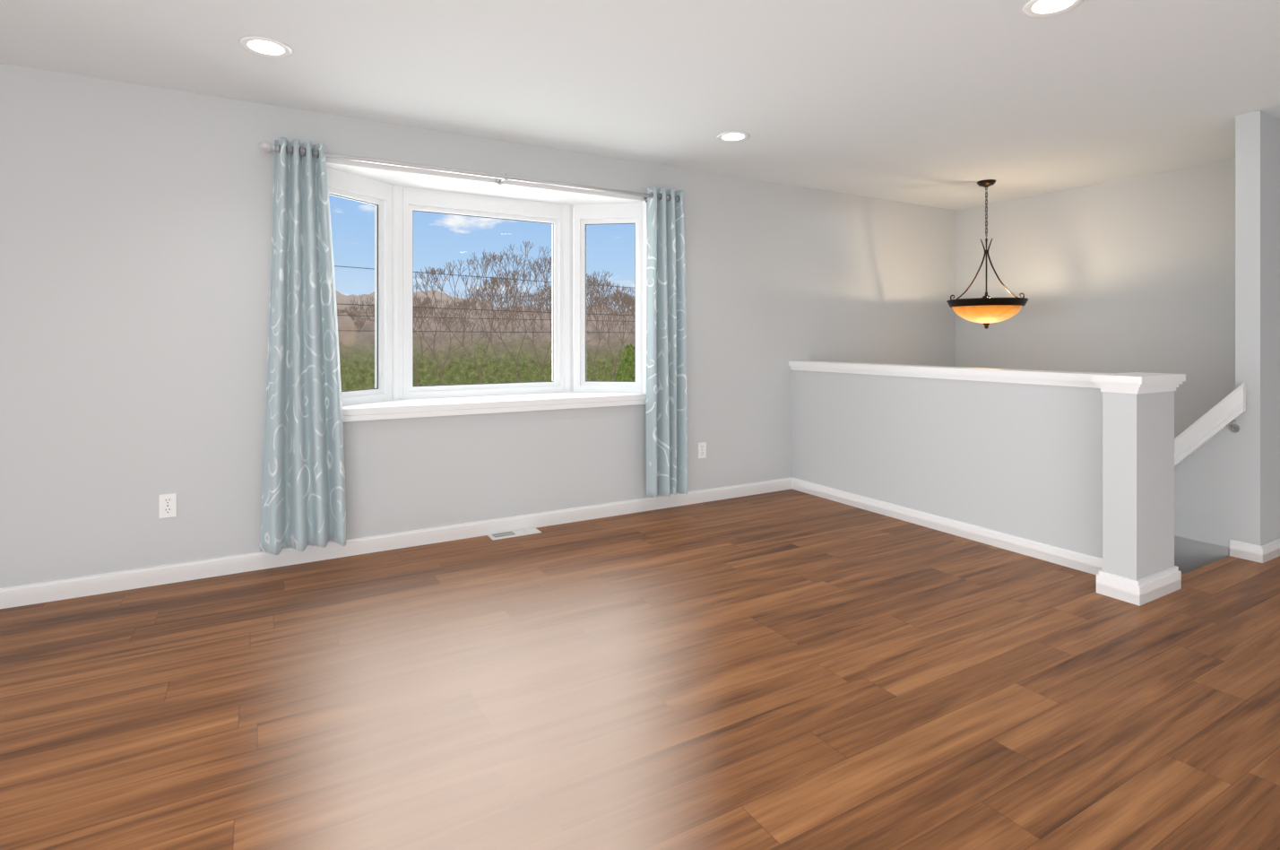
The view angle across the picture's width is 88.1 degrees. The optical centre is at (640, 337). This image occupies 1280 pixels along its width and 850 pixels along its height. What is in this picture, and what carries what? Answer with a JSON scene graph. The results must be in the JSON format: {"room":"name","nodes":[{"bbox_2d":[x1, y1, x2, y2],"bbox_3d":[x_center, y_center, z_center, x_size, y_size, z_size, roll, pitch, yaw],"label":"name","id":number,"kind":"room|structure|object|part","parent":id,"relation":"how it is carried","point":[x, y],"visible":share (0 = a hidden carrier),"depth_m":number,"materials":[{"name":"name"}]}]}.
{"room":"empty living room","nodes":[
{"label":"empty living room","id":0,"kind":"room"},
{"bbox_2d":[0,63,955,588],"bbox_3d":[-0.895,0.700,4.171,9.260,3.860,0.120,0,0,-30],"label":"wall","id":1,"kind":"structure","parent":0,"point":[136,220],"depth_m":3.43,"materials":[{"name":"grey paint"}]},
{"bbox_2d":[158,492,176,518],"bbox_3d":[-2.332,0.828,3.268,0.070,0.115,0.008,0,0,-30],"label":"outlet","id":2,"kind":"object","parent":1,"relation":"attached to","point":[167,502],"visible":1,"depth_m":3.26,"materials":[{"name":"white plastic"}]},
{"bbox_2d":[0,476,792,608],"bbox_3d":[-1.771,1.165,3.588,6.920,0.090,0.015,0,0,-30],"label":"baseboard","id":3,"kind":"structure","parent":1,"relation":"attached to","point":[68,588],"depth_m":3.66,"materials":[{"name":"white wood"}]},
{"bbox_2d":[258,137,687,554],"bbox_3d":[-0.809,0.035,4.040,2.637,2.131,0.192,0,0,-30],"label":"curtains","id":4,"kind":"object","parent":1,"relation":"attached to","point":[304,495],"visible":1,"depth_m":3.49,"materials":[{"name":"blue fabric"}]},
{"bbox_2d":[326,157,647,422],"bbox_3d":[-0.975,-0.235,4.336,2.363,2.250,0.555,0,0,-30],"label":"bay window","id":5,"kind":"structure","parent":1,"relation":"in","point":[395,192],"depth_m":4.31,"materials":[{"name":"white plastic"}]},
{"bbox_2d":[698,441,706,458],"bbox_3d":[0.458,0.828,4.878,0.070,0.115,0.008,0,0,-30],"label":"outlet","id":6,"kind":"object","parent":1,"relation":"attached to","point":[702,446],"visible":1,"depth_m":4.88,"materials":[{"name":"white plastic"}]},
{"bbox_2d":[0,488,1279,849],"bbox_3d":[0.985,1.335,0.915,9.260,0.250,7.640,0,0,-30],"label":"floor","id":7,"kind":"structure","parent":0,"point":[791,669],"depth_m":2.23,"materials":[{"name":"brown wood"}]},
{"bbox_2d":[487,527,541,540],"bbox_3d":[-0.773,1.204,4.080,0.310,0.013,0.110,0,0,-30],"label":"floor vent","id":8,"kind":"object","parent":7,"relation":"in","point":[530,531],"visible":1,"depth_m":4.06,"materials":[{"name":"silver metal"}]},
{"bbox_2d":[0,0,1279,210],"bbox_3d":[0.985,-1.290,0.915,9.260,0.120,7.640,0,0,-30],"label":"ceiling","id":9,"kind":"structure","parent":0,"point":[921,102],"depth_m":3.06,"materials":[{"name":"white paint"}]},
{"bbox_2d":[238,35,293,57],"bbox_3d":[-1.579,-1.226,2.795,0.200,0.008,0.200,0,0,-30],"label":"recessed light","id":10,"kind":"object","parent":9,"relation":"in","point":[265,47],"visible":1,"depth_m":2.79,"materials":[{"name":"white plastic"}]},
{"bbox_2d":[717,130,749,141],"bbox_3d":[0.569,-1.226,4.035,0.200,0.008,0.200,0,0,-30],"label":"recessed light","id":11,"kind":"object","parent":9,"relation":"in","point":[735,135],"visible":1,"depth_m":4.03,"materials":[{"name":"white plastic"}]},
{"bbox_2d":[946,179,1028,328],"bbox_3d":[2.715,-0.649,5.205,0.568,1.158,0.591,0,0,-30],"label":"pendant light","id":12,"kind":"object","parent":9,"relation":"hanging from","point":[986,309],"visible":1,"depth_m":5.06,"materials":[{"name":"black metal"}]},
{"bbox_3d":[2.721,-0.185,5.196,0.494,0.141,0.494,0,0,-30],"label":"lamp shade","id":13,"kind":"part","parent":12,"relation":"part of","materials":[{"name":"orange glass"}]},
{"bbox_2d":[1021,0,1083,17],"bbox_3d":[1.518,-1.226,2.430,0.200,0.008,0.200,0,0,-30],"label":"recessed light","id":14,"kind":"object","parent":9,"relation":"in","point":[1033,8],"visible":1,"depth_m":2.45,"materials":[{"name":"white plastic"}]},
{"bbox_2d":[788,360,1185,605],"bbox_3d":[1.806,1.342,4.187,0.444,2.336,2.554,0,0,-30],"label":"half wall","id":15,"kind":"structure","parent":0,"point":[1080,462],"depth_m":3.75,"materials":[{"name":"grey paint"}]},
{"bbox_2d":[791,477,1102,574],"bbox_3d":[1.809,1.165,4.292,0.015,0.090,2.345,0,0,-30],"label":"baseboard","id":16,"kind":"structure","parent":15,"relation":"attached to","point":[1074,559],"depth_m":4.01,"materials":[{"name":"white wood"}]},
{"bbox_2d":[955,159,1235,438],"bbox_3d":[4.972,0.700,3.148,0.120,3.860,7.520,0,0,-30],"label":"wall","id":17,"kind":"structure","parent":0,"point":[1134,274],"depth_m":5.17,"materials":[{"name":"grey paint"}]},
{"bbox_2d":[1174,110,1279,574],"bbox_3d":[3.341,0.640,4.724,1.130,3.740,2.002,0,0,-30],"label":"wall","id":18,"kind":"structure","parent":0,"point":[1228,488],"depth_m":3.65,"materials":[{"name":"grey paint"}]},
{"bbox_2d":[1174,381,1245,467],"bbox_3d":[2.870,1.263,4.341,0.067,2.054,1.709,0,0,-30],"label":"handrail","id":19,"kind":"object","parent":18,"relation":"attached to","point":[1223,414],"visible":0.34,"depth_m":3.70,"materials":[{"name":"white wood"}]},
{"bbox_2d":[1229,539,1259,562],"bbox_3d":[3.314,1.165,3.625,0.015,0.090,0.125,0,0,-30],"label":"baseboard","id":20,"kind":"structure","parent":18,"relation":"attached to","point":[1241,549],"depth_m":3.62,"materials":[{"name":"white wood"}]},
{"bbox_2d":[1259,537,1279,562],"bbox_3d":[3.838,1.165,3.847,1.145,0.090,0.015,0,0,-30],"label":"baseboard","id":21,"kind":"structure","parent":18,"relation":"attached to","point":[1269,550],"depth_m":3.60,"materials":[{"name":"white wood"}]},
{"label":"outside","id":22,"kind":"structure","parent":0,"visible":0},
{"bbox_3d":[-7.930,3.010,53.734,200.000,0.400,89.000,0,0,-30],"label":"ground","id":23,"kind":"structure","parent":22,"visible":0},
{"bbox_2d":[335,289,630,356],"bbox_3d":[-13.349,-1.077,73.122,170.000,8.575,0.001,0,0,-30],"label":"trees","id":24,"kind":"object","parent":23,"relation":"on","point":[341,298],"visible":0.06,"depth_m":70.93,"materials":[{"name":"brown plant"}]},
{"bbox_2d":[337,307,634,390],"bbox_3d":[-1.679,1.040,42.909,100.000,7.638,0.001,0,0,-30],"label":"brush","id":25,"kind":"object","parent":23,"relation":"on","point":[357,350],"visible":0.11,"depth_m":38.16,"materials":[{"name":"green plant"}]},
{"bbox_2d":[337,241,634,385],"bbox_3d":[-5.850,-0.812,37.644,22.338,7.644,18.880,0,0,-36],"label":"trees","id":26,"kind":"object","parent":23,"relation":"on","point":[626,299],"visible":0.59,"depth_m":32.53,"materials":[{"name":"brown plant"}]},
{"bbox_2d":[614,343,634,380],"bbox_3d":[-0.280,1.585,22.359,1.634,2.850,1.868,0,0,-30],"label":"evergreen tree","id":27,"kind":"object","parent":23,"relation":"on","point":[626,372],"visible":0.27,"depth_m":22.01,"materials":[{"name":"green plant"}]},
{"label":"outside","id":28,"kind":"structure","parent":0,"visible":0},
{"bbox_2d":[334,265,634,332],"bbox_3d":[0.575,-1.263,24.003,65.613,2.172,1.012,0,0,-37],"label":"power lines","id":29,"kind":"structure","parent":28,"point":[334,265],"depth_m":19.97,"materials":[{"name":"black metal"}]}
]}

